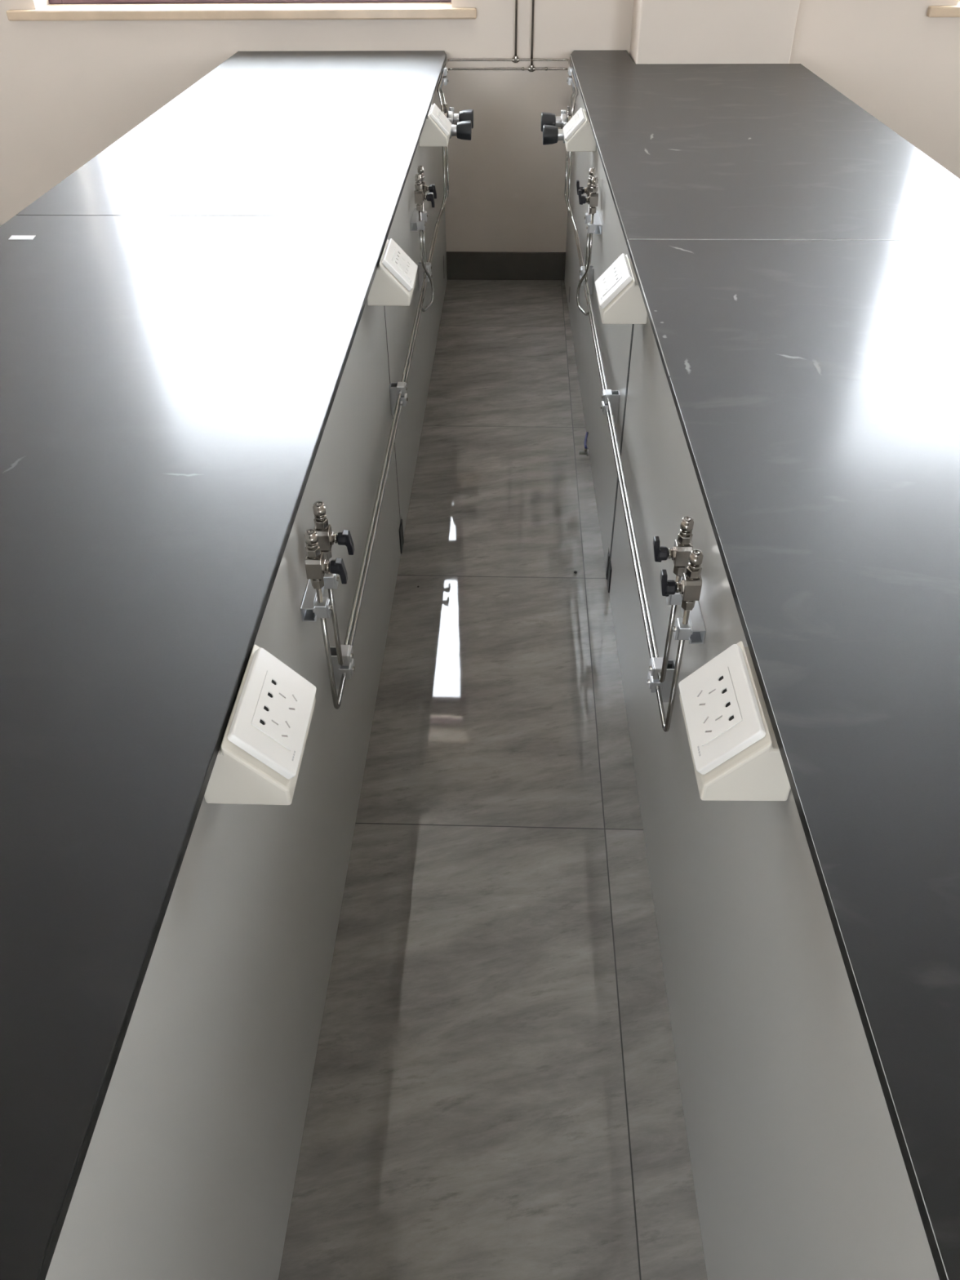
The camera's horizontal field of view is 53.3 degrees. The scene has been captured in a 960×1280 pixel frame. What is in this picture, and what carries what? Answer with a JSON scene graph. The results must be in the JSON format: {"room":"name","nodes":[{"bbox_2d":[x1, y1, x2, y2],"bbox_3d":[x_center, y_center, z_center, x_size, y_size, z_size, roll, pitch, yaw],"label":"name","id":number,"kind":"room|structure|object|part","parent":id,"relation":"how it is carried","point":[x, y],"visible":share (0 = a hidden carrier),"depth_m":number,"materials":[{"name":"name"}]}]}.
{"room":"laboratory","nodes":[
{"label":"laboratory","id":0,"kind":"room"},
{"bbox_2d":[0,0,959,252],"bbox_3d":[0.847,-2.817,3.063,8.200,3.220,0.250,1,41,2],"label":"wall","id":1,"kind":"structure","parent":0,"point":[69,90],"depth_m":3.56,"materials":[{"name":"beige paint"}]},
{"bbox_2d":[6,2,476,21],"bbox_3d":[-0.857,-2.333,3.535,1.700,0.032,0.282,1,41,2],"label":"window sill","id":2,"kind":"structure","parent":1,"relation":"attached to","point":[296,11],"depth_m":3.44,"materials":[{"name":"beige stone"}]},
{"bbox_2d":[48,0,451,4],"bbox_3d":[-0.858,-3.089,2.956,1.510,1.870,0.060,1,41,2],"label":"window","id":3,"kind":"structure","parent":1,"relation":"in","point":[51,2],"depth_m":3.54,"materials":[{"name":"metal"}]},
{"bbox_2d":[446,251,565,279],"bbox_3d":[0.855,-1.551,3.974,7.800,0.113,0.012,1,41,2],"label":"baseboard","id":4,"kind":"structure","parent":1,"relation":"attached to","point":[460,265],"depth_m":3.99,"materials":[{"name":"grey tile"}]},
{"bbox_2d":[440,0,574,106],"bbox_3d":[0.086,-2.841,2.528,0.455,2.475,0.564,1,41,2],"label":"supply pipe","id":5,"kind":"object","parent":1,"relation":"attached to","point":[531,68],"visible":0.96,"depth_m":3.51,"materials":[{"name":"silver metal"}]},
{"bbox_2d":[436,0,578,117],"bbox_3d":[0.084,-2.785,2.463,0.459,2.475,0.734,1,41,2],"label":"supply pipe","id":6,"kind":"object","parent":1,"relation":"attached to","point":[515,60],"visible":0.97,"depth_m":3.47,"materials":[{"name":"silver metal"}]},
{"bbox_2d":[926,0,959,17],"bbox_3d":[2.430,-2.277,3.430,1.700,0.032,0.282,1,41,2],"label":"window sill","id":7,"kind":"structure","parent":1,"relation":"attached to","point":[933,11],"depth_m":3.35,"materials":[{"name":"beige stone"}]},
{"bbox_2d":[278,280,707,1279],"bbox_3d":[0.710,1.194,0.930,8.200,0.100,8.711,1,41,2],"label":"floor","id":8,"kind":"structure","parent":0,"point":[495,1094],"depth_m":1.69,"materials":[{"name":"grey tile"}]},
{"bbox_2d":[44,299,403,1279],"bbox_3d":[-0.570,0.342,1.235,0.700,0.820,2.790,1,41,2],"label":"panel","id":9,"kind":"object","parent":8,"relation":"on","point":[189,1167],"depth_m":1.14,"materials":[{"name":"grey metal"}]},
{"bbox_2d":[0,215,392,1279],"bbox_3d":[-0.672,0.013,0.980,0.875,0.013,2.823,1,41,2],"label":"countertop","id":10,"kind":"structure","parent":9,"relation":"on","point":[169,384],"depth_m":1.08,"materials":[{"name":"black stone"}]},
{"bbox_2d":[8,235,35,239],"bbox_3d":[-0.932,-0.819,1.945,0.053,0.001,0.024,1,41,2],"label":"card","id":11,"kind":"object","parent":10,"relation":"on","point":[12,237],"visible":1,"depth_m":1.95,"materials":[{"name":"white paper"}]},
{"bbox_2d":[204,644,316,804],"bbox_3d":[-0.219,0.080,0.953,0.090,0.087,0.147,1,41,2],"label":"socket","id":12,"kind":"object","parent":9,"relation":"attached to","point":[259,759],"visible":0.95,"depth_m":0.92,"materials":[{"name":"white plastic"}]},
{"bbox_3d":[-0.203,0.071,0.945,0.058,0.062,0.125,1,41,2],"label":"plate","id":13,"kind":"part","parent":12,"relation":"part of","materials":[{"name":"white plastic"}]},
{"bbox_3d":[-0.228,-0.070,1.380,0.040,0.026,0.112,1,41,2],"label":"pipe bracket","id":14,"kind":"part","parent":9,"relation":"part of","materials":[{"name":"silver metal"}]},
{"bbox_3d":[-0.214,-0.044,1.351,0.003,0.024,0.015,1,41,2],"label":"clamp plate","id":15,"kind":"part","parent":9,"relation":"part of","materials":[{"name":"metal"}]},
{"bbox_3d":[-0.211,-0.089,1.403,0.003,0.024,0.015,1,41,2],"label":"clamp plate","id":16,"kind":"part","parent":9,"relation":"part of","materials":[{"name":"metal"}]},
{"bbox_3d":[-0.225,0.044,1.558,0.040,0.075,0.031,1,41,2],"label":"pipe bracket","id":17,"kind":"part","parent":9,"relation":"part of","materials":[{"name":"silver metal"}]},
{"bbox_3d":[-0.209,0.023,1.542,0.003,0.015,0.027,1,41,2],"label":"clamp plate","id":18,"kind":"part","parent":9,"relation":"part of","materials":[{"name":"metal"}]},
{"bbox_3d":[-0.209,0.045,1.561,0.003,0.015,0.027,1,41,2],"label":"clamp plate","id":19,"kind":"part","parent":9,"relation":"part of","materials":[{"name":"metal"}]},
{"bbox_2d":[315,145,448,709],"bbox_3d":[-0.166,-0.797,2.340,0.034,0.293,2.490,1,41,2],"label":"gas pipe","id":20,"kind":"object","parent":9,"relation":"attached to","point":[336,699],"visible":0.84,"depth_m":1.85,"materials":[{"name":"metal"}]},
{"bbox_2d":[304,528,347,589],"bbox_3d":[-0.209,-0.109,1.296,0.053,0.091,0.023,1,41,2],"label":"gas valve","id":21,"kind":"object","parent":20,"relation":"attached to","point":[316,566],"visible":1,"depth_m":1.29,"materials":[{"name":"silver metal"}]},
{"bbox_3d":[-0.209,-0.100,1.303,0.013,0.016,0.019,1,41,2],"label":"stem","id":22,"kind":"part","parent":21,"relation":"part of","materials":[{"name":"silver metal"}]},
{"bbox_3d":[-0.197,-0.100,1.303,0.014,0.020,0.020,1,41,2],"label":"handle","id":23,"kind":"part","parent":21,"relation":"part of","materials":[{"name":"black plastic"}]},
{"bbox_3d":[-0.190,-0.094,1.307,0.013,0.036,0.013,1,41,2],"label":"lever","id":24,"kind":"part","parent":21,"relation":"part of","materials":[{"name":"black plastic"}]},
{"bbox_2d":[414,173,435,211],"bbox_3d":[-0.150,-1.206,2.577,0.053,0.091,0.023,1,41,2],"label":"gas valve","id":25,"kind":"object","parent":20,"relation":"attached to","point":[420,197],"visible":1,"depth_m":2.58,"materials":[{"name":"silver metal"}]},
{"bbox_3d":[-0.149,-1.197,2.585,0.013,0.016,0.019,1,41,2],"label":"stem","id":26,"kind":"part","parent":25,"relation":"part of","materials":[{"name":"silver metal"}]},
{"bbox_3d":[-0.137,-1.197,2.584,0.014,0.020,0.020,1,41,2],"label":"handle","id":27,"kind":"part","parent":25,"relation":"part of","materials":[{"name":"black plastic"}]},
{"bbox_3d":[-0.130,-1.192,2.589,0.013,0.036,0.013,1,41,2],"label":"lever","id":28,"kind":"part","parent":25,"relation":"part of","materials":[{"name":"black plastic"}]},
{"bbox_2d":[443,102,473,128],"bbox_3d":[-0.080,-1.735,3.168,0.114,0.077,0.058,1,41,2],"label":"pressure regulator","id":29,"kind":"object","parent":20,"relation":"attached to","point":[464,115],"visible":0.66,"depth_m":3.15,"materials":[{"name":"grey plastic"}]},
{"bbox_3d":[-0.045,-1.729,3.172,0.046,0.054,0.058,1,41,2],"label":"adjusting knob","id":30,"kind":"part","parent":29,"relation":"part of","materials":[{"name":"grey plastic"}]},
{"bbox_2d":[325,146,445,666],"bbox_3d":[-0.169,-0.784,2.294,0.032,0.253,2.268,1,41,2],"label":"gas pipe","id":31,"kind":"object","parent":9,"relation":"attached to","point":[341,661],"visible":0.93,"depth_m":1.91,"materials":[{"name":"metal"}]},
{"bbox_2d":[312,501,354,559],"bbox_3d":[-0.207,-0.153,1.347,0.053,0.091,0.023,1,41,2],"label":"gas valve","id":32,"kind":"object","parent":31,"relation":"attached to","point":[326,537],"visible":0.97,"depth_m":1.34,"materials":[{"name":"silver metal"}]},
{"bbox_3d":[-0.206,-0.144,1.355,0.013,0.016,0.019,1,41,2],"label":"stem","id":33,"kind":"part","parent":32,"relation":"part of","materials":[{"name":"silver metal"}]},
{"bbox_3d":[-0.195,-0.144,1.354,0.014,0.020,0.020,1,41,2],"label":"handle","id":34,"kind":"part","parent":32,"relation":"part of","materials":[{"name":"black plastic"}]},
{"bbox_3d":[-0.187,-0.139,1.359,0.013,0.036,0.013,1,41,2],"label":"lever","id":35,"kind":"part","parent":32,"relation":"part of","materials":[{"name":"black plastic"}]},
{"bbox_2d":[444,114,471,140],"bbox_3d":[-0.085,-1.634,3.050,0.114,0.077,0.058,1,41,2],"label":"pressure regulator","id":36,"kind":"object","parent":31,"relation":"attached to","point":[462,130],"visible":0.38,"depth_m":3.04,"materials":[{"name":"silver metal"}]},
{"bbox_3d":[-0.051,-1.628,3.054,0.046,0.054,0.058,1,41,2],"label":"adjusting knob","id":37,"kind":"part","parent":36,"relation":"part of","materials":[{"name":"grey plastic"}]},
{"bbox_2d":[367,238,417,306],"bbox_3d":[-0.174,-0.736,1.907,0.090,0.087,0.147,1,41,2],"label":"socket","id":38,"kind":"object","parent":9,"relation":"attached to","point":[395,277],"visible":0.94,"depth_m":1.87,"materials":[{"name":"white plastic"}]},
{"bbox_3d":[-0.158,-0.746,1.898,0.058,0.062,0.125,1,41,2],"label":"plate","id":39,"kind":"part","parent":38,"relation":"part of","materials":[{"name":"white plastic"}]},
{"bbox_2d":[384,66,448,543],"bbox_3d":[-0.486,-1.194,3.030,0.700,0.820,1.976,1,41,2],"label":"panel","id":40,"kind":"object","parent":8,"relation":"on","point":[399,320],"depth_m":2.76,"materials":[{"name":"grey metal"}]},
{"bbox_2d":[15,50,446,220],"bbox_3d":[-0.560,-1.534,2.786,0.816,0.013,1.935,1,41,2],"label":"countertop","id":41,"kind":"structure","parent":40,"relation":"on","point":[317,133],"depth_m":2.49,"materials":[{"name":"black stone"}]},
{"bbox_3d":[-0.191,-0.573,2.267,0.040,0.074,0.031,1,41,2],"label":"pipe bracket","id":42,"kind":"part","parent":40,"relation":"part of","materials":[{"name":"silver metal"}]},
{"bbox_3d":[-0.168,-1.171,2.666,0.040,0.026,0.124,1,41,2],"label":"pipe bracket","id":43,"kind":"part","parent":40,"relation":"part of","materials":[{"name":"silver metal"}]},
{"bbox_3d":[-0.163,-1.090,2.863,0.040,0.076,0.031,1,41,2],"label":"pipe bracket","id":44,"kind":"part","parent":40,"relation":"part of","materials":[{"name":"silver metal"}]},
{"bbox_2d":[417,165,436,201],"bbox_3d":[-0.147,-1.258,2.638,0.053,0.091,0.023,1,41,2],"label":"gas valve","id":45,"kind":"object","parent":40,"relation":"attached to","point":[431,188],"visible":0.73,"depth_m":2.64,"materials":[{"name":"silver metal"}]},
{"bbox_3d":[-0.146,-1.249,2.645,0.013,0.016,0.019,1,41,2],"label":"stem","id":46,"kind":"part","parent":45,"relation":"part of","materials":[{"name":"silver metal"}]},
{"bbox_3d":[-0.134,-1.249,2.645,0.014,0.020,0.020,1,41,2],"label":"handle","id":47,"kind":"part","parent":45,"relation":"part of","materials":[{"name":"black plastic"}]},
{"bbox_3d":[-0.127,-1.243,2.649,0.013,0.036,0.013,1,41,2],"label":"lever","id":48,"kind":"part","parent":45,"relation":"part of","materials":[{"name":"black plastic"}]},
{"bbox_2d":[418,103,452,146],"bbox_3d":[-0.131,-1.526,2.829,0.090,0.087,0.147,1,41,2],"label":"socket","id":49,"kind":"object","parent":40,"relation":"attached to","point":[436,131],"visible":0.94,"depth_m":2.79,"materials":[{"name":"white plastic"}]},
{"bbox_3d":[-0.115,-1.535,2.821,0.058,0.062,0.125,1,41,2],"label":"plate","id":50,"kind":"part","parent":49,"relation":"part of","materials":[{"name":"white plastic"}]},
{"bbox_3d":[-0.132,-1.985,3.367,0.040,0.062,0.031,1,41,2],"label":"pipe bracket","id":51,"kind":"part","parent":40,"relation":"part of","materials":[{"name":"silver metal"}]},
{"bbox_2d":[578,431,588,456],"bbox_3d":[0.316,-0.595,2.903,0.029,0.048,0.073,1,41,2],"label":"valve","id":52,"kind":"object","parent":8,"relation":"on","point":[585,451],"visible":1,"depth_m":2.89,"materials":[{"name":"metal"}]},
{"bbox_3d":[0.322,-0.605,2.897,0.011,0.023,0.068,4,41,6],"label":"lever","id":53,"kind":"part","parent":52,"relation":"part of","materials":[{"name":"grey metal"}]},
{"bbox_2d":[564,66,634,579],"bbox_3d":[0.646,-1.133,2.945,0.700,0.820,2.108,0,41,1],"label":"panel","id":54,"kind":"object","parent":8,"relation":"on","point":[615,340],"depth_m":2.64,"materials":[{"name":"grey metal"}]},
{"bbox_3d":[0.325,-1.977,3.352,0.040,0.062,0.031,0,41,1],"label":"pipe bracket","id":55,"kind":"part","parent":54,"relation":"part of","materials":[{"name":"silver metal"}]},
{"bbox_2d":[562,107,595,151],"bbox_3d":[0.288,-1.483,2.773,0.090,0.087,0.147,0,41,1],"label":"socket","id":56,"kind":"object","parent":54,"relation":"attached to","point":[578,133],"visible":0.97,"depth_m":2.73,"materials":[{"name":"white plastic"}]},
{"bbox_3d":[0.272,-1.492,2.765,0.058,0.062,0.125,0,41,1],"label":"plate","id":57,"kind":"part","parent":56,"relation":"part of","materials":[{"name":"white plastic"}]},
{"bbox_3d":[0.313,-1.065,2.829,0.040,0.076,0.031,0,41,1],"label":"pipe bracket","id":58,"kind":"part","parent":54,"relation":"part of","materials":[{"name":"silver metal"}]},
{"bbox_3d":[0.310,-1.151,2.637,0.040,0.026,0.129,0,41,1],"label":"pipe bracket","id":59,"kind":"part","parent":54,"relation":"part of","materials":[{"name":"silver metal"}]},
{"bbox_3d":[0.302,-0.545,2.228,0.040,0.074,0.031,0,41,1],"label":"pipe bracket","id":60,"kind":"part","parent":54,"relation":"part of","materials":[{"name":"silver metal"}]},
{"bbox_2d":[564,151,689,732],"bbox_3d":[0.285,-0.764,2.296,0.034,0.293,2.484,0,41,1],"label":"gas pipe","id":61,"kind":"object","parent":54,"relation":"attached to","point":[665,722],"visible":0.82,"depth_m":1.79,"materials":[{"name":"metal"}]},
{"bbox_2d":[540,105,575,131],"bbox_3d":[0.258,-1.702,3.125,0.114,0.077,0.058,0,41,1],"label":"pressure regulator","id":62,"kind":"object","parent":61,"relation":"attached to","point":[547,118],"visible":0.66,"depth_m":3.11,"materials":[{"name":"grey plastic"}]},
{"bbox_3d":[0.224,-1.697,3.131,0.046,0.054,0.058,0,41,1],"label":"adjusting knob","id":63,"kind":"part","parent":62,"relation":"part of","materials":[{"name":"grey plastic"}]},
{"bbox_2d":[577,176,598,213],"bbox_3d":[0.288,-1.185,2.547,0.053,0.091,0.023,0,41,1],"label":"gas valve","id":64,"kind":"object","parent":61,"relation":"attached to","point":[593,199],"visible":1,"depth_m":2.54,"materials":[{"name":"silver metal"}]},
{"bbox_3d":[0.269,-1.182,2.550,0.013,0.036,0.013,0,41,1],"label":"lever","id":65,"kind":"part","parent":64,"relation":"part of","materials":[{"name":"black plastic"}]},
{"bbox_3d":[0.276,-1.176,2.555,0.014,0.020,0.020,0,41,1],"label":"handle","id":66,"kind":"part","parent":64,"relation":"part of","materials":[{"name":"black plastic"}]},
{"bbox_3d":[0.288,-1.176,2.555,0.013,0.016,0.019,0,41,1],"label":"stem","id":67,"kind":"part","parent":64,"relation":"part of","materials":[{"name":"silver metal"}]},
{"bbox_2d":[660,549,702,610],"bbox_3d":[0.263,-0.078,1.254,0.053,0.091,0.023,0,41,1],"label":"gas valve","id":68,"kind":"object","parent":61,"relation":"attached to","point":[690,586],"visible":1,"depth_m":1.25,"materials":[{"name":"silver metal"}]},
{"bbox_3d":[0.243,-0.075,1.257,0.013,0.036,0.013,0,41,1],"label":"lever","id":69,"kind":"part","parent":68,"relation":"part of","materials":[{"name":"black plastic"}]},
{"bbox_3d":[0.251,-0.070,1.262,0.014,0.020,0.020,0,41,1],"label":"handle","id":70,"kind":"part","parent":68,"relation":"part of","materials":[{"name":"black plastic"}]},
{"bbox_3d":[0.263,-0.070,1.262,0.013,0.016,0.019,0,41,1],"label":"stem","id":71,"kind":"part","parent":68,"relation":"part of","materials":[{"name":"silver metal"}]},
{"bbox_2d":[569,49,959,244],"bbox_3d":[0.720,-1.465,2.690,0.862,0.013,2.079,1,41,2],"label":"countertop","id":72,"kind":"structure","parent":54,"relation":"on","point":[686,151],"depth_m":2.35,"materials":[{"name":"black stone"}]},
{"bbox_2d":[607,315,939,1279],"bbox_3d":[0.611,0.408,1.143,0.700,0.820,2.635,0,41,1],"label":"panel","id":73,"kind":"object","parent":8,"relation":"on","point":[799,1172],"depth_m":1.11,"materials":[{"name":"grey metal"}]},
{"bbox_2d":[594,253,647,324],"bbox_3d":[0.270,-0.675,1.829,0.090,0.087,0.147,0,41,1],"label":"socket","id":74,"kind":"object","parent":73,"relation":"attached to","point":[619,295],"visible":0.95,"depth_m":1.79,"materials":[{"name":"white plastic"}]},
{"bbox_3d":[0.254,-0.684,1.822,0.058,0.062,0.125,0,41,1],"label":"plate","id":75,"kind":"part","parent":74,"relation":"part of","materials":[{"name":"white plastic"}]},
{"bbox_2d":[567,151,681,682],"bbox_3d":[0.286,-0.749,2.248,0.031,0.253,2.238,0,41,1],"label":"gas pipe","id":76,"kind":"object","parent":73,"relation":"attached to","point":[661,676],"visible":0.89,"depth_m":1.86,"materials":[{"name":"metal"}]},
{"bbox_2d":[542,122,567,145],"bbox_3d":[0.255,-1.592,2.996,0.114,0.077,0.058,0,41,1],"label":"pressure regulator","id":77,"kind":"object","parent":76,"relation":"attached to","point":[551,134],"visible":0.42,"depth_m":2.98,"materials":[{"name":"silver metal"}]},
{"bbox_3d":[0.221,-1.586,3.002,0.046,0.054,0.058,0,41,1],"label":"adjusting knob","id":78,"kind":"part","parent":77,"relation":"part of","materials":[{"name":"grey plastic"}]},
{"bbox_2d":[576,167,595,204],"bbox_3d":[0.290,-1.240,2.612,0.053,0.091,0.023,0,41,1],"label":"gas valve","id":79,"kind":"object","parent":76,"relation":"attached to","point":[592,171],"visible":0.63,"depth_m":2.60,"materials":[{"name":"silver metal"}]},
{"bbox_3d":[0.270,-1.237,2.615,0.013,0.036,0.013,0,41,1],"label":"lever","id":80,"kind":"part","parent":79,"relation":"part of","materials":[{"name":"black plastic"}]},
{"bbox_3d":[0.277,-1.232,2.619,0.014,0.020,0.020,0,41,1],"label":"handle","id":81,"kind":"part","parent":79,"relation":"part of","materials":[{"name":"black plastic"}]},
{"bbox_3d":[0.289,-1.232,2.619,0.013,0.016,0.019,0,41,1],"label":"stem","id":82,"kind":"part","parent":79,"relation":"part of","materials":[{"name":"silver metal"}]},
{"bbox_2d":[653,515,693,576],"bbox_3d":[0.264,-0.128,1.313,0.053,0.091,0.023,0,41,1],"label":"gas valve","id":83,"kind":"object","parent":76,"relation":"attached to","point":[679,553],"visible":0.98,"depth_m":1.31,"materials":[{"name":"silver metal"}]},
{"bbox_3d":[0.244,-0.125,1.316,0.013,0.036,0.013,0,41,1],"label":"lever","id":84,"kind":"part","parent":83,"relation":"part of","materials":[{"name":"black plastic"}]},
{"bbox_3d":[0.252,-0.120,1.320,0.014,0.020,0.020,0,41,1],"label":"handle","id":85,"kind":"part","parent":83,"relation":"part of","materials":[{"name":"black plastic"}]},
{"bbox_3d":[0.264,-0.119,1.320,0.013,0.016,0.019,0,41,1],"label":"stem","id":86,"kind":"part","parent":83,"relation":"part of","materials":[{"name":"silver metal"}]},
{"bbox_3d":[0.272,0.064,1.532,0.003,0.015,0.027,0,41,1],"label":"clamp plate","id":87,"kind":"part","parent":73,"relation":"part of","materials":[{"name":"silver metal"}]},
{"bbox_3d":[0.272,0.043,1.513,0.003,0.015,0.027,0,41,1],"label":"clamp plate","id":88,"kind":"part","parent":73,"relation":"part of","materials":[{"name":"silver metal"}]},
{"bbox_3d":[0.288,0.064,1.528,0.040,0.075,0.031,0,41,1],"label":"pipe bracket","id":89,"kind":"part","parent":73,"relation":"part of","materials":[{"name":"silver metal"}]},
{"bbox_3d":[0.270,-0.064,1.368,0.003,0.024,0.015,0,41,1],"label":"clamp plate","id":90,"kind":"part","parent":73,"relation":"part of","materials":[{"name":"silver metal"}]},
{"bbox_3d":[0.269,-0.014,1.309,0.003,0.024,0.015,0,41,1],"label":"clamp plate","id":91,"kind":"part","parent":73,"relation":"part of","materials":[{"name":"silver metal"}]},
{"bbox_3d":[0.285,-0.042,1.341,0.040,0.026,0.121,0,41,1],"label":"pipe bracket","id":92,"kind":"part","parent":73,"relation":"part of","materials":[{"name":"silver metal"}]},
{"bbox_2d":[678,640,791,800],"bbox_3d":[0.253,0.076,0.952,0.090,0.087,0.147,0,41,1],"label":"socket","id":93,"kind":"object","parent":73,"relation":"attached to","point":[735,751],"visible":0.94,"depth_m":0.92,"materials":[{"name":"white plastic"}]},
{"bbox_3d":[0.236,0.067,0.944,0.058,0.062,0.125,0,41,1],"label":"plate","id":94,"kind":"part","parent":93,"relation":"part of","materials":[{"name":"white plastic"}]},
{"bbox_2d":[626,239,959,1279],"bbox_3d":[0.718,0.083,0.881,0.945,0.013,2.681,1,41,2],"label":"countertop","id":95,"kind":"structure","parent":73,"relation":"on","point":[814,384],"depth_m":1.07,"materials":[{"name":"black stone"}]},
{"bbox_2d":[629,0,799,63],"bbox_3d":[0.795,-2.650,2.869,0.521,3.220,0.264,1,41,2],"label":"pillar","id":96,"kind":"structure","parent":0,"point":[663,31],"depth_m":3.21,"materials":[{"name":"beige paint"}]}
]}

